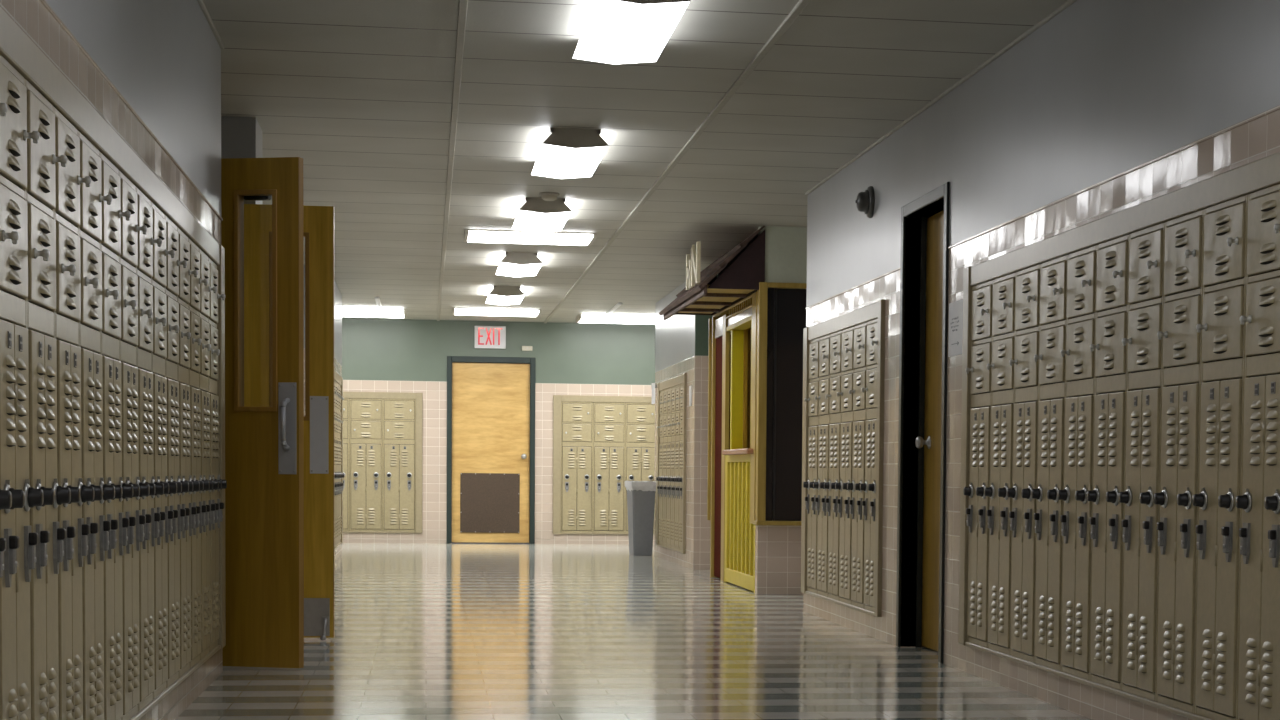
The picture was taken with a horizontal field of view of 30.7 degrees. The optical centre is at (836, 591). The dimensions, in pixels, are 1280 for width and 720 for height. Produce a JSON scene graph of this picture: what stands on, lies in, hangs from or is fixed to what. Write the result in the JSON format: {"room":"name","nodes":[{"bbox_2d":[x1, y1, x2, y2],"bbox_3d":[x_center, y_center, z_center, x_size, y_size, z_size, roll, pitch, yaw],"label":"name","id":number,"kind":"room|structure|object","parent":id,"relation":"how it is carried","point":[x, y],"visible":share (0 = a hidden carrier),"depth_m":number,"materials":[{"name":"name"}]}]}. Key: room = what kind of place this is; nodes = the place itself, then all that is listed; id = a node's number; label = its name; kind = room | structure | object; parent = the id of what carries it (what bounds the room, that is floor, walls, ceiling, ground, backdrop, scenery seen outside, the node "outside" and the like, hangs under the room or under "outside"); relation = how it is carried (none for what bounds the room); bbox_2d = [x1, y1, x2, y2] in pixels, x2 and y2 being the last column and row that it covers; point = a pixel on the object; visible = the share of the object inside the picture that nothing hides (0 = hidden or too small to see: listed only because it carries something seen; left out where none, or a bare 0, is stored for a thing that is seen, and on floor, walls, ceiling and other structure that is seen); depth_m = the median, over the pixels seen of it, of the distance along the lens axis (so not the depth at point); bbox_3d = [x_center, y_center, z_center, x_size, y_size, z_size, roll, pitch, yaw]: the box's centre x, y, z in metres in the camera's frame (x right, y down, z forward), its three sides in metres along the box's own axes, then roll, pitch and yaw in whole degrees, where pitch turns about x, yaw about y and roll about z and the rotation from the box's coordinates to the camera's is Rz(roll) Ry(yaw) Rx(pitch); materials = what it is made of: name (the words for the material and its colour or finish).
{"room":"school corridor","nodes":[
{"label":"school corridor","id":0,"kind":"room"},
{"bbox_2d":[0,0,341,719],"bbox_3d":[-5.579,-1.067,11.204,5.421,2.566,30.090,0,3,-10],"label":"wall","id":1,"kind":"structure","parent":0,"point":[163,57],"depth_m":7.45,"materials":[{"name":"paint"}]},
{"bbox_2d":[0,103,11,577],"bbox_3d":[-1.729,-0.282,4.280,0.346,1.519,0.372,0,3,-10],"label":"locker","id":2,"kind":"object","parent":1,"relation":"attached to","point":[5,495],"visible":1,"depth_m":4.42,"materials":[{"name":"beige metal"}]},
{"bbox_2d":[0,55,43,719],"bbox_3d":[-1.794,-0.301,4.648,0.346,1.519,0.372,0,3,-10],"label":"locker","id":3,"kind":"object","parent":1,"relation":"attached to","point":[19,557],"visible":0.94,"depth_m":4.64,"materials":[{"name":"beige metal"}]},
{"bbox_2d":[25,79,70,719],"bbox_3d":[-1.860,-0.321,5.016,0.346,1.519,0.372,0,3,-10],"label":"locker","id":4,"kind":"object","parent":1,"relation":"attached to","point":[41,158],"visible":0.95,"depth_m":5.00,"materials":[{"name":"beige metal"}]},
{"bbox_2d":[54,107,94,719],"bbox_3d":[-1.925,-0.340,5.384,0.346,1.519,0.372,0,3,-10],"label":"locker","id":5,"kind":"object","parent":1,"relation":"attached to","point":[67,141],"visible":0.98,"depth_m":5.37,"materials":[{"name":"beige metal"}]},
{"bbox_2d":[78,131,114,719],"bbox_3d":[-1.990,-0.360,5.752,0.346,1.519,0.372,0,3,-10],"label":"locker","id":6,"kind":"object","parent":1,"relation":"attached to","point":[91,198],"visible":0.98,"depth_m":5.73,"materials":[{"name":"beige metal"}]},
{"bbox_2d":[0,7,225,719],"bbox_3d":[-2.027,-0.445,6.723,0.032,1.619,5.499,0,3,-10],"label":"trim","id":7,"kind":"structure","parent":1,"relation":"attached to","point":[16,47],"depth_m":6.54,"materials":[{"name":"beige metal"}]},
{"bbox_2d":[99,151,132,719],"bbox_3d":[-2.055,-0.379,6.120,0.346,1.519,0.372,0,3,-10],"label":"locker","id":8,"kind":"object","parent":1,"relation":"attached to","point":[110,245],"visible":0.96,"depth_m":6.10,"materials":[{"name":"beige metal"}]},
{"bbox_2d":[40,0,222,220],"bbox_3d":[-1.401,-1.192,3.169,0.010,0.010,12.845,0,3,-10],"label":"trim","id":9,"kind":"structure","parent":1,"relation":"attached to","point":[43,2],"depth_m":6.29,"materials":[{"name":"tile"}]},
{"bbox_2d":[119,171,149,719],"bbox_3d":[-2.120,-0.399,6.488,0.346,1.519,0.372,0,3,-10],"label":"locker","id":10,"kind":"object","parent":1,"relation":"attached to","point":[129,202],"visible":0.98,"depth_m":6.47,"materials":[{"name":"beige metal"}]},
{"bbox_2d":[136,187,163,711],"bbox_3d":[-2.186,-0.418,6.856,0.346,1.519,0.372,0,3,-10],"label":"locker","id":11,"kind":"object","parent":1,"relation":"attached to","point":[144,270],"visible":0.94,"depth_m":6.84,"materials":[{"name":"beige metal"}]},
{"bbox_2d":[151,202,176,698],"bbox_3d":[-2.251,-0.437,7.224,0.346,1.519,0.372,0,3,-10],"label":"locker","id":12,"kind":"object","parent":1,"relation":"attached to","point":[159,279],"visible":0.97,"depth_m":7.20,"materials":[{"name":"beige metal"}]},
{"bbox_2d":[165,215,188,686],"bbox_3d":[-2.316,-0.457,7.592,0.346,1.519,0.372,0,3,-10],"label":"locker","id":13,"kind":"object","parent":1,"relation":"attached to","point":[172,236],"visible":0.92,"depth_m":7.58,"materials":[{"name":"beige metal"}]},
{"bbox_2d":[177,227,199,676],"bbox_3d":[-2.381,-0.476,7.960,0.346,1.519,0.372,0,3,-10],"label":"locker","id":14,"kind":"object","parent":1,"relation":"attached to","point":[184,245],"visible":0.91,"depth_m":7.94,"materials":[{"name":"beige metal"}]},
{"bbox_2d":[189,239,209,667],"bbox_3d":[-2.446,-0.496,8.328,0.346,1.519,0.372,0,3,-10],"label":"locker","id":15,"kind":"object","parent":1,"relation":"attached to","point":[194,305],"visible":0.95,"depth_m":8.30,"materials":[{"name":"beige metal"}]},
{"bbox_2d":[199,249,218,659],"bbox_3d":[-2.512,-0.515,8.696,0.346,1.519,0.372,0,3,-10],"label":"locker","id":16,"kind":"object","parent":1,"relation":"attached to","point":[204,313],"visible":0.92,"depth_m":8.67,"materials":[{"name":"beige metal"}]},
{"bbox_2d":[197,0,223,48],"bbox_3d":[-1.388,-1.890,3.135,0.016,0.016,12.845,0,3,-10],"label":"trim","id":17,"kind":"structure","parent":1,"relation":"attached to","point":[201,3],"depth_m":8.92,"materials":[{"name":"white metal"}]},
{"bbox_2d":[208,257,226,650],"bbox_3d":[-2.577,-0.534,9.064,0.346,1.519,0.372,0,3,-10],"label":"locker","id":18,"kind":"object","parent":1,"relation":"attached to","point":[213,319],"visible":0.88,"depth_m":9.04,"materials":[{"name":"beige metal"}]},
{"bbox_2d":[221,157,303,667],"bbox_3d":[-2.653,-0.749,9.734,0.864,2.120,0.155,1,3,12],"label":"door","id":19,"kind":"structure","parent":1,"relation":"in","point":[262,198],"depth_m":9.66,"materials":[{"name":"brown wood"}]},
{"bbox_2d":[303,206,333,639],"bbox_3d":[-2.904,-0.828,11.336,0.864,2.130,0.119,0,3,-8],"label":"door","id":20,"kind":"structure","parent":1,"relation":"in","point":[318,221],"depth_m":11.39,"materials":[{"name":"brown wood"}]},
{"bbox_2d":[334,391,336,492],"bbox_3d":[-4.599,-1.137,20.478,0.346,1.519,0.372,0,3,-10],"label":"locker","id":21,"kind":"object","parent":1,"relation":"attached to","point":[335,392],"visible":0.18,"depth_m":20.59,"materials":[{"name":"beige metal"}]},
{"bbox_2d":[334,382,338,546],"bbox_3d":[-4.665,-1.156,20.846,0.346,1.519,0.372,0,3,-10],"label":"locker","id":22,"kind":"object","parent":1,"relation":"attached to","point":[334,382],"visible":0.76,"depth_m":20.89,"materials":[{"name":"beige metal"}]},
{"bbox_2d":[334,380,339,545],"bbox_3d":[-4.730,-1.175,21.214,0.346,1.519,0.372,0,3,-10],"label":"locker","id":23,"kind":"object","parent":1,"relation":"attached to","point":[335,406],"visible":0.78,"depth_m":21.18,"materials":[{"name":"beige metal"}]},
{"bbox_2d":[334,370,342,549],"bbox_3d":[-4.640,-1.222,21.468,0.032,1.619,2.545,0,3,-10],"label":"trim","id":24,"kind":"structure","parent":1,"relation":"attached to","point":[337,377],"depth_m":22.54,"materials":[{"name":"beige metal"}]},
{"bbox_2d":[336,382,341,544],"bbox_3d":[-4.795,-1.195,21.582,0.346,1.519,0.372,0,3,-10],"label":"locker","id":25,"kind":"object","parent":1,"relation":"attached to","point":[336,382],"visible":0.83,"depth_m":21.59,"materials":[{"name":"beige metal"}]},
{"bbox_2d":[338,384,342,543],"bbox_3d":[-4.860,-1.214,21.950,0.346,1.519,0.372,0,3,-10],"label":"locker","id":26,"kind":"object","parent":1,"relation":"attached to","point":[338,384],"visible":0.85,"depth_m":21.91,"materials":[{"name":"beige metal"}]},
{"bbox_2d":[339,385,344,542],"bbox_3d":[-4.926,-1.234,22.318,0.346,1.519,0.372,0,3,-10],"label":"locker","id":27,"kind":"object","parent":1,"relation":"attached to","point":[339,385],"visible":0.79,"depth_m":22.33,"materials":[{"name":"beige metal"}]},
{"bbox_2d":[342,318,654,544],"bbox_3d":[-4.008,-1.849,26.924,13.700,2.566,0.360,0,3,-10],"label":"wall","id":28,"kind":"structure","parent":0,"point":[379,355],"depth_m":26.71,"materials":[{"name":"paint"}]},
{"bbox_2d":[343,398,348,530],"bbox_3d":[-5.781,-1.460,26.577,0.372,1.519,0.346,0,3,-10],"label":"locker","id":29,"kind":"object","parent":28,"relation":"attached to","point":[346,400],"visible":0.12,"depth_m":26.46,"materials":[{"name":"beige metal"}]},
{"bbox_2d":[349,398,382,530],"bbox_3d":[-5.413,-1.459,26.642,0.372,1.519,0.346,0,3,-10],"label":"locker","id":30,"kind":"object","parent":28,"relation":"attached to","point":[365,415],"visible":1,"depth_m":26.50,"materials":[{"name":"beige metal"}]},
{"bbox_2d":[343,392,422,532],"bbox_3d":[-5.397,-1.482,26.509,1.288,1.610,0.032,0,3,-10],"label":"trim","id":31,"kind":"structure","parent":28,"relation":"attached to","point":[364,395],"depth_m":26.57,"materials":[{"name":"beige metal"}]},
{"bbox_2d":[383,399,415,531],"bbox_3d":[-5.044,-1.458,26.707,0.372,1.519,0.346,0,3,-10],"label":"locker","id":32,"kind":"object","parent":28,"relation":"attached to","point":[399,415],"visible":1,"depth_m":26.57,"materials":[{"name":"beige metal"}]},
{"bbox_2d":[474,326,505,348],"bbox_3d":[-3.990,-2.931,26.655,0.355,0.257,0.064,0,3,-10],"label":"exit sign","id":33,"kind":"object","parent":28,"relation":"attached to","point":[485,337],"visible":1,"depth_m":26.63,"materials":[{"name":"white plastic"}]},
{"bbox_2d":[447,356,534,543],"bbox_3d":[-4.001,-1.637,26.795,1.009,2.155,0.159,0,3,-10],"label":"door","id":34,"kind":"structure","parent":28,"relation":"in","point":[491,400],"depth_m":26.78,"materials":[{"name":"brown wood"}]},
{"bbox_2d":[460,473,519,532],"bbox_3d":[-4.014,-1.029,26.808,0.678,0.688,0.013,0,3,-10],"label":"grille","id":35,"kind":"object","parent":34,"relation":"attached to","point":[489,502],"depth_m":26.80,"materials":[{"name":"brown metal"}]},
{"bbox_2d":[522,346,532,350],"bbox_3d":[-3.574,-2.813,26.748,0.120,0.055,0.038,0,3,-10],"label":"junction box","id":36,"kind":"object","parent":28,"relation":"attached to","point":[524,348],"visible":1,"depth_m":26.73,"materials":[{"name":"beige plastic"}]},
{"bbox_2d":[561,402,592,532],"bbox_3d":[-3.044,-1.455,27.062,0.372,1.519,0.346,0,3,-10],"label":"locker","id":37,"kind":"object","parent":28,"relation":"attached to","point":[576,417],"visible":1,"depth_m":26.93,"materials":[{"name":"beige metal"}]},
{"bbox_2d":[553,395,653,534],"bbox_3d":[-2.652,-1.478,26.995,1.303,1.610,0.032,0,3,-10],"label":"trim","id":38,"kind":"structure","parent":28,"relation":"attached to","point":[557,399],"depth_m":26.89,"materials":[{"name":"beige metal"}]},
{"bbox_2d":[593,402,624,532],"bbox_3d":[-2.676,-1.454,27.127,0.372,1.519,0.346,0,3,-10],"label":"locker","id":39,"kind":"object","parent":28,"relation":"attached to","point":[608,418],"visible":1,"depth_m":26.99,"materials":[{"name":"beige metal"}]},
{"bbox_2d":[625,403,654,532],"bbox_3d":[-2.308,-1.453,27.193,0.372,1.519,0.346,0,3,-10],"label":"locker","id":40,"kind":"object","parent":28,"relation":"attached to","point":[639,417],"visible":0.64,"depth_m":27.04,"materials":[{"name":"beige metal"}]},
{"bbox_2d":[175,542,1092,719],"bbox_3d":[-1.406,0.271,12.223,14.100,0.120,30.500,0,3,-10],"label":"floor","id":41,"kind":"structure","parent":0,"point":[453,630],"depth_m":10.65,"materials":[{"name":"tile"}]},
{"bbox_2d":[625,481,655,555],"bbox_3d":[-1.988,-0.749,23.506,0.270,0.756,0.316,0,3,-18],"label":"trash can","id":42,"kind":"object","parent":41,"relation":"on","point":[640,494],"visible":0.98,"depth_m":23.39,"materials":[{"name":"grey plastic"}]},
{"bbox_2d":[707,234,757,592],"bbox_3d":[-0.008,-1.337,17.717,1.715,2.564,2.695,0,3,-10],"label":"stand","id":43,"kind":"object","parent":41,"relation":"on","point":[732,349],"visible":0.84,"depth_m":17.72,"materials":[{"name":"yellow wood"}]},
{"bbox_2d":[659,226,764,319],"bbox_3d":[-0.968,-2.374,17.424,0.468,0.485,2.810,0,3,-10],"label":"awning","id":44,"kind":"object","parent":43,"relation":"attached to","point":[743,276],"visible":0.95,"depth_m":16.12,"materials":[{"name":"brown wood"}]},
{"bbox_2d":[686,241,700,289],"bbox_3d":[-1.019,-2.312,16.439,0.024,0.299,0.705,0,3,-10],"label":"sign letters","id":45,"kind":"object","parent":44,"relation":"on","point":[693,264],"visible":1,"depth_m":16.37},
{"bbox_2d":[722,448,752,454],"bbox_3d":[-0.660,-1.030,17.035,0.195,0.037,1.400,0,3,-10],"label":"shelf","id":46,"kind":"object","parent":43,"relation":"attached to","point":[733,451],"depth_m":16.90,"materials":[{"name":"brown wood"}]},
{"bbox_2d":[729,298,751,314],"bbox_3d":[-0.662,-2.111,17.171,0.115,0.052,1.500,0,3,-10],"label":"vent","id":47,"kind":"object","parent":43,"relation":"attached to","point":[743,306],"depth_m":17.06,"materials":[{"name":"brown wood"}]},
{"bbox_2d":[203,0,1067,324],"bbox_3d":[-1.377,-2.411,12.086,14.100,0.120,30.500,0,3,-10],"label":"ceiling","id":48,"kind":"structure","parent":0,"point":[360,91],"depth_m":11.17,"materials":[{"name":"white tile"}]},
{"bbox_2d":[342,307,405,317],"bbox_3d":[-5.269,-3.018,24.966,1.230,0.060,0.650,0,3,-10],"label":"light panel","id":49,"kind":"object","parent":48,"relation":"attached to","point":[346,311],"visible":0.56,"depth_m":24.73,"materials":[{"name":"white plastic"}]},
{"bbox_2d":[375,297,381,309],"bbox_3d":[-4.730,-2.978,23.910,0.044,0.020,1.660,0,3,-10],"label":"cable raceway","id":50,"kind":"object","parent":48,"relation":"attached to","point":[377,299],"visible":1,"depth_m":23.76,"materials":[{"name":"white plastic"}]},
{"bbox_2d":[437,0,467,320],"bbox_3d":[-1.952,-2.338,11.780,0.032,0.016,30.090,0,3,-10],"label":"trim","id":51,"kind":"structure","parent":48,"relation":"attached to","point":[462,8],"depth_m":11.35,"materials":[{"name":"white metal"}]},
{"bbox_2d":[452,307,540,316],"bbox_3d":[-3.653,-3.003,24.847,0.930,0.043,0.610,0,3,-10],"label":"light panel","id":52,"kind":"object","parent":48,"relation":"attached to","point":[455,310],"visible":1,"depth_m":24.61,"materials":[{"name":"white plastic"}]},
{"bbox_2d":[486,286,524,304],"bbox_3d":[-3.181,-2.836,22.188,0.336,0.096,1.220,0,3,-10],"label":"ceiling lamp","id":53,"kind":"object","parent":48,"relation":"attached to","point":[499,295],"visible":1,"depth_m":21.65,"materials":[{"name":"white"}]},
{"bbox_2d":[496,252,541,276],"bbox_3d":[-2.591,-2.660,18.855,0.336,0.096,1.220,0,3,-10],"label":"ceiling lamp","id":54,"kind":"object","parent":48,"relation":"attached to","point":[513,264],"visible":1,"depth_m":18.39,"materials":[{"name":"white plastic"}]},
{"bbox_2d":[464,229,596,245],"bbox_3d":[-2.243,-2.587,16.902,0.935,0.036,0.610,0,3,-10],"label":"light panel","id":55,"kind":"object","parent":48,"relation":"attached to","point":[471,235],"visible":0.98,"depth_m":16.72,"materials":[{"name":"white plastic"}]},
{"bbox_2d":[512,197,571,232],"bbox_3d":[-1.942,-2.467,15.197,0.336,0.096,1.220,0,3,-10],"label":"ceiling lamp","id":56,"kind":"object","parent":48,"relation":"attached to","point":[536,215],"visible":0.99,"depth_m":14.83,"materials":[{"name":"white plastic"}]},
{"bbox_2d":[539,192,558,200],"bbox_3d":[-1.782,-2.449,14.352,0.124,0.043,0.124,0,3,-10],"label":"smoke detector","id":57,"kind":"object","parent":48,"relation":"attached to","point":[548,196],"visible":1,"depth_m":14.31,"materials":[{"name":"beige plastic"}]},
{"bbox_2d":[531,128,608,178],"bbox_3d":[-1.422,-2.312,12.261,0.336,0.096,1.270,0,3,-10],"label":"ceiling lamp","id":58,"kind":"object","parent":48,"relation":"attached to","point":[566,153],"visible":1,"depth_m":11.93,"materials":[{"name":"white plastic"}]},
{"bbox_2d":[606,302,621,314],"bbox_3d":[-2.342,-2.974,24.333,0.044,0.020,1.660,0,3,-10],"label":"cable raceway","id":59,"kind":"object","parent":48,"relation":"attached to","point":[618,304],"visible":1,"depth_m":24.13,"materials":[{"name":"white plastic"}]},
{"bbox_2d":[576,313,654,323],"bbox_3d":[-2.238,-3.020,25.656,1.260,0.060,0.650,0,3,-10],"label":"light panel","id":60,"kind":"object","parent":48,"relation":"attached to","point":[581,318],"visible":0.56,"depth_m":25.35,"materials":[{"name":"white plastic"}]},
{"bbox_2d":[572,0,690,64],"bbox_3d":[-0.780,-2.121,8.638,0.336,0.096,1.240,0,3,-10],"label":"ceiling lamp","id":61,"kind":"object","parent":48,"relation":"attached to","point":[615,32],"visible":1,"depth_m":8.56,"materials":[{"name":"white plastic"}]},
{"bbox_2d":[544,0,810,322],"bbox_3d":[-0.751,-2.335,11.993,0.032,0.016,30.090,0,3,-10],"label":"trim","id":62,"kind":"structure","parent":48,"relation":"attached to","point":[801,4],"depth_m":11.30,"materials":[{"name":"white metal"}]},
{"bbox_2d":[693,275,717,569],"bbox_3d":[-0.423,-1.473,20.292,1.654,2.566,0.028,0,3,-10],"label":"wall","id":63,"kind":"structure","parent":0,"point":[701,525],"depth_m":20.15,"materials":[{"name":"tile"}]},
{"bbox_2d":[755,226,806,593],"bbox_3d":[0.266,-1.266,16.373,1.665,2.566,0.120,0,3,-10],"label":"wall","id":64,"kind":"structure","parent":0,"point":[777,547],"depth_m":16.23,"materials":[{"name":"tile"}]},
{"bbox_2d":[754,282,806,525],"bbox_3d":[-0.102,-1.312,16.258,0.930,1.690,0.135,0,3,-10],"label":"display board","id":65,"kind":"object","parent":64,"relation":"in","point":[781,311],"depth_m":16.22,"materials":[{"name":"brown wood"}]},
{"bbox_2d":[654,0,1279,719],"bbox_3d":[2.851,-1.052,12.699,5.455,2.566,30.090,0,3,-10],"label":"wall","id":66,"kind":"structure","parent":0,"point":[1102,90],"depth_m":9.00,"materials":[{"name":"paint"}]},
{"bbox_2d":[651,383,656,403],"bbox_3d":[-1.845,-2.005,23.415,0.055,0.210,0.240,0,3,-10],"label":"paper sign","id":67,"kind":"object","parent":66,"relation":"attached to","point":[653,385],"visible":0.98,"depth_m":23.33,"materials":[{"name":"paper"}]},
{"bbox_2d":[656,390,663,544],"bbox_3d":[-1.600,-1.228,22.912,0.346,1.519,0.372,0,3,-10],"label":"locker","id":68,"kind":"object","parent":66,"relation":"attached to","point":[661,392],"visible":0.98,"depth_m":22.84,"materials":[{"name":"beige metal"}]},
{"bbox_2d":[660,389,667,545],"bbox_3d":[-1.535,-1.209,22.544,0.346,1.519,0.372,0,3,-10],"label":"locker","id":69,"kind":"object","parent":66,"relation":"attached to","point":[665,413],"visible":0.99,"depth_m":22.47,"materials":[{"name":"beige metal"}]},
{"bbox_2d":[664,388,671,546],"bbox_3d":[-1.470,-1.189,22.176,0.346,1.519,0.372,0,3,-10],"label":"locker","id":70,"kind":"object","parent":66,"relation":"attached to","point":[669,392],"visible":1,"depth_m":22.11,"materials":[{"name":"beige metal"}]},
{"bbox_2d":[656,373,686,553],"bbox_3d":[-1.574,-1.216,22.002,0.032,1.619,2.495,0,3,-10],"label":"trim","id":71,"kind":"structure","parent":66,"relation":"attached to","point":[681,379],"depth_m":21.02,"materials":[{"name":"beige metal"}]},
{"bbox_2d":[668,386,675,548],"bbox_3d":[-1.405,-1.170,21.808,0.346,1.519,0.372,0,3,-10],"label":"locker","id":72,"kind":"object","parent":66,"relation":"attached to","point":[673,396],"visible":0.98,"depth_m":21.73,"materials":[{"name":"beige metal"}]},
{"bbox_2d":[672,385,679,549],"bbox_3d":[-1.339,-1.150,21.440,0.346,1.519,0.372,0,3,-10],"label":"locker","id":73,"kind":"object","parent":66,"relation":"attached to","point":[677,427],"visible":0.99,"depth_m":21.37,"materials":[{"name":"beige metal"}]},
{"bbox_2d":[676,384,682,550],"bbox_3d":[-1.274,-1.131,21.072,0.346,1.519,0.372,0,3,-10],"label":"locker","id":74,"kind":"object","parent":66,"relation":"attached to","point":[679,479],"visible":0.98,"depth_m":21.07,"materials":[{"name":"beige metal"}]},
{"bbox_2d":[689,385,691,405],"bbox_3d":[-1.291,-1.730,20.426,0.006,0.178,0.180,0,3,-10],"label":"paper sign","id":75,"kind":"object","parent":66,"relation":"attached to","point":[690,387],"visible":1,"depth_m":20.41,"materials":[{"name":"white paper"}]},
{"bbox_2d":[803,338,819,593],"bbox_3d":[-0.009,-0.754,13.934,0.346,1.519,0.372,0,3,-10],"label":"locker","id":76,"kind":"object","parent":66,"relation":"attached to","point":[813,406],"visible":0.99,"depth_m":13.88,"materials":[{"name":"beige metal"}]},
{"bbox_2d":[813,334,830,596],"bbox_3d":[0.056,-0.735,13.566,0.346,1.519,0.372,0,3,-10],"label":"locker","id":77,"kind":"object","parent":66,"relation":"attached to","point":[824,343],"visible":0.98,"depth_m":13.51,"materials":[{"name":"beige metal"}]},
{"bbox_2d":[824,330,841,600],"bbox_3d":[0.121,-0.716,13.198,0.346,1.519,0.372,0,3,-10],"label":"locker","id":78,"kind":"object","parent":66,"relation":"attached to","point":[836,338],"visible":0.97,"depth_m":13.15,"materials":[{"name":"beige metal"}]},
{"bbox_2d":[801,299,884,616],"bbox_3d":[0.018,-0.743,13.019,0.032,1.619,2.465,0,3,-10],"label":"trim","id":79,"kind":"structure","parent":66,"relation":"attached to","point":[876,310],"depth_m":12.21,"materials":[{"name":"beige metal"}]},
{"bbox_2d":[835,326,853,604],"bbox_3d":[0.186,-0.696,12.831,0.346,1.519,0.372,0,3,-10],"label":"locker","id":80,"kind":"object","parent":66,"relation":"attached to","point":[847,358],"visible":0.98,"depth_m":12.78,"materials":[{"name":"beige metal"}]},
{"bbox_2d":[805,268,899,308],"bbox_3d":[0.067,-1.665,12.778,0.010,0.010,2.910,0,3,-10],"label":"trim","id":81,"kind":"structure","parent":66,"relation":"attached to","point":[897,269],"depth_m":12.55,"materials":[{"name":"tile"}]},
{"bbox_2d":[847,322,866,608],"bbox_3d":[0.252,-0.677,12.463,0.346,1.519,0.372,0,3,-10],"label":"locker","id":82,"kind":"object","parent":66,"relation":"attached to","point":[860,331],"visible":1,"depth_m":12.41,"materials":[{"name":"beige metal"}]},
{"bbox_2d":[855,186,874,217],"bbox_3d":[0.141,-2.042,12.121,0.087,0.168,0.168,0,3,-10],"label":"bell","id":83,"kind":"object","parent":66,"relation":"attached to","point":[865,201],"visible":1,"depth_m":12.07,"materials":[{"name":"grey metal"}]},
{"bbox_2d":[860,318,877,611],"bbox_3d":[0.317,-0.657,12.095,0.346,1.519,0.372,0,3,-10],"label":"locker","id":84,"kind":"object","parent":66,"relation":"attached to","point":[869,503],"visible":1,"depth_m":12.08,"materials":[{"name":"beige metal"}]},
{"bbox_2d":[896,182,949,662],"bbox_3d":[0.479,-0.779,10.889,0.177,2.155,1.020,0,3,-10],"label":"door","id":85,"kind":"structure","parent":66,"relation":"in","point":[930,441],"depth_m":11.28,"materials":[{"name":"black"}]},
{"bbox_2d":[805,0,1076,194],"bbox_3d":[1.305,-1.995,5.769,0.016,0.016,17.098,0,3,-10],"label":"trim","id":86,"kind":"structure","parent":66,"relation":"attached to","point":[1068,3],"depth_m":10.13,"materials":[{"name":"white metal"}]},
{"bbox_2d":[948,299,962,356],"bbox_3d":[0.525,-1.160,10.186,0.003,0.237,0.280,0,3,-10],"label":"paper sign","id":87,"kind":"object","parent":66,"relation":"attached to","point":[955,338],"visible":0.99,"depth_m":10.19,"materials":[{"name":"white paper"}]},
{"bbox_2d":[963,280,992,647],"bbox_3d":[0.733,-0.533,9.746,0.346,1.519,0.372,0,3,-10],"label":"locker","id":88,"kind":"object","parent":66,"relation":"attached to","point":[982,294],"visible":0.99,"depth_m":9.70,"materials":[{"name":"beige metal"}]},
{"bbox_2d":[984,272,1015,654],"bbox_3d":[0.798,-0.514,9.378,0.346,1.519,0.372,0,3,-10],"label":"locker","id":89,"kind":"object","parent":66,"relation":"attached to","point":[1004,287],"visible":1,"depth_m":9.32,"materials":[{"name":"beige metal"}]},
{"bbox_2d":[1007,264,1040,662],"bbox_3d":[0.863,-0.495,9.010,0.346,1.519,0.372,0,3,-10],"label":"locker","id":90,"kind":"object","parent":66,"relation":"attached to","point":[1028,280],"visible":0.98,"depth_m":8.96,"materials":[{"name":"beige metal"}]},
{"bbox_2d":[1031,255,1067,671],"bbox_3d":[0.928,-0.475,8.642,0.346,1.519,0.372,0,3,-10],"label":"locker","id":91,"kind":"object","parent":66,"relation":"attached to","point":[1053,285],"visible":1,"depth_m":8.59,"materials":[{"name":"beige metal"}]},
{"bbox_2d":[1058,245,1096,679],"bbox_3d":[0.994,-0.456,8.274,0.346,1.519,0.372,0,3,-10],"label":"locker","id":92,"kind":"object","parent":66,"relation":"attached to","point":[1082,264],"visible":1,"depth_m":8.22,"materials":[{"name":"beige metal"}]},
{"bbox_2d":[1087,234,1129,690],"bbox_3d":[1.059,-0.436,7.907,0.346,1.519,0.372,0,3,-10],"label":"locker","id":93,"kind":"object","parent":66,"relation":"attached to","point":[1112,294],"visible":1,"depth_m":7.86,"materials":[{"name":"beige metal"}]},
{"bbox_2d":[948,105,1279,248],"bbox_3d":[1.647,-1.194,3.864,0.010,0.010,13.149,0,3,-10],"label":"trim","id":94,"kind":"structure","parent":66,"relation":"attached to","point":[1276,108],"depth_m":7.62,"materials":[{"name":"tile"}]},
{"bbox_2d":[958,152,1279,719],"bbox_3d":[0.928,-0.471,7.881,0.032,1.619,4.316,0,3,-10],"label":"trim","id":95,"kind":"structure","parent":66,"relation":"attached to","point":[1263,173],"depth_m":8.15,"materials":[{"name":"metal"}]},
{"bbox_2d":[1118,222,1164,701],"bbox_3d":[1.124,-0.417,7.539,0.346,1.519,0.372,0,3,-10],"label":"locker","id":96,"kind":"object","parent":66,"relation":"attached to","point":[1147,245],"visible":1,"depth_m":7.49,"materials":[{"name":"beige metal"}]},
{"bbox_2d":[1153,209,1203,713],"bbox_3d":[1.189,-0.398,7.171,0.346,1.519,0.372,0,3,-10],"label":"locker","id":97,"kind":"object","parent":66,"relation":"attached to","point":[1184,235],"visible":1,"depth_m":7.12,"materials":[{"name":"beige metal"}]},
{"bbox_2d":[1192,194,1247,719],"bbox_3d":[1.254,-0.378,6.803,0.346,1.519,0.372,0,3,-10],"label":"locker","id":98,"kind":"object","parent":66,"relation":"attached to","point":[1225,223],"visible":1,"depth_m":6.75,"materials":[{"name":"beige metal"}]},
{"bbox_2d":[1235,184,1279,719],"bbox_3d":[1.320,-0.359,6.435,0.346,1.519,0.372,0,3,-10],"label":"locker","id":99,"kind":"object","parent":66,"relation":"attached to","point":[1259,501],"visible":1,"depth_m":6.43,"materials":[{"name":"beige metal"}]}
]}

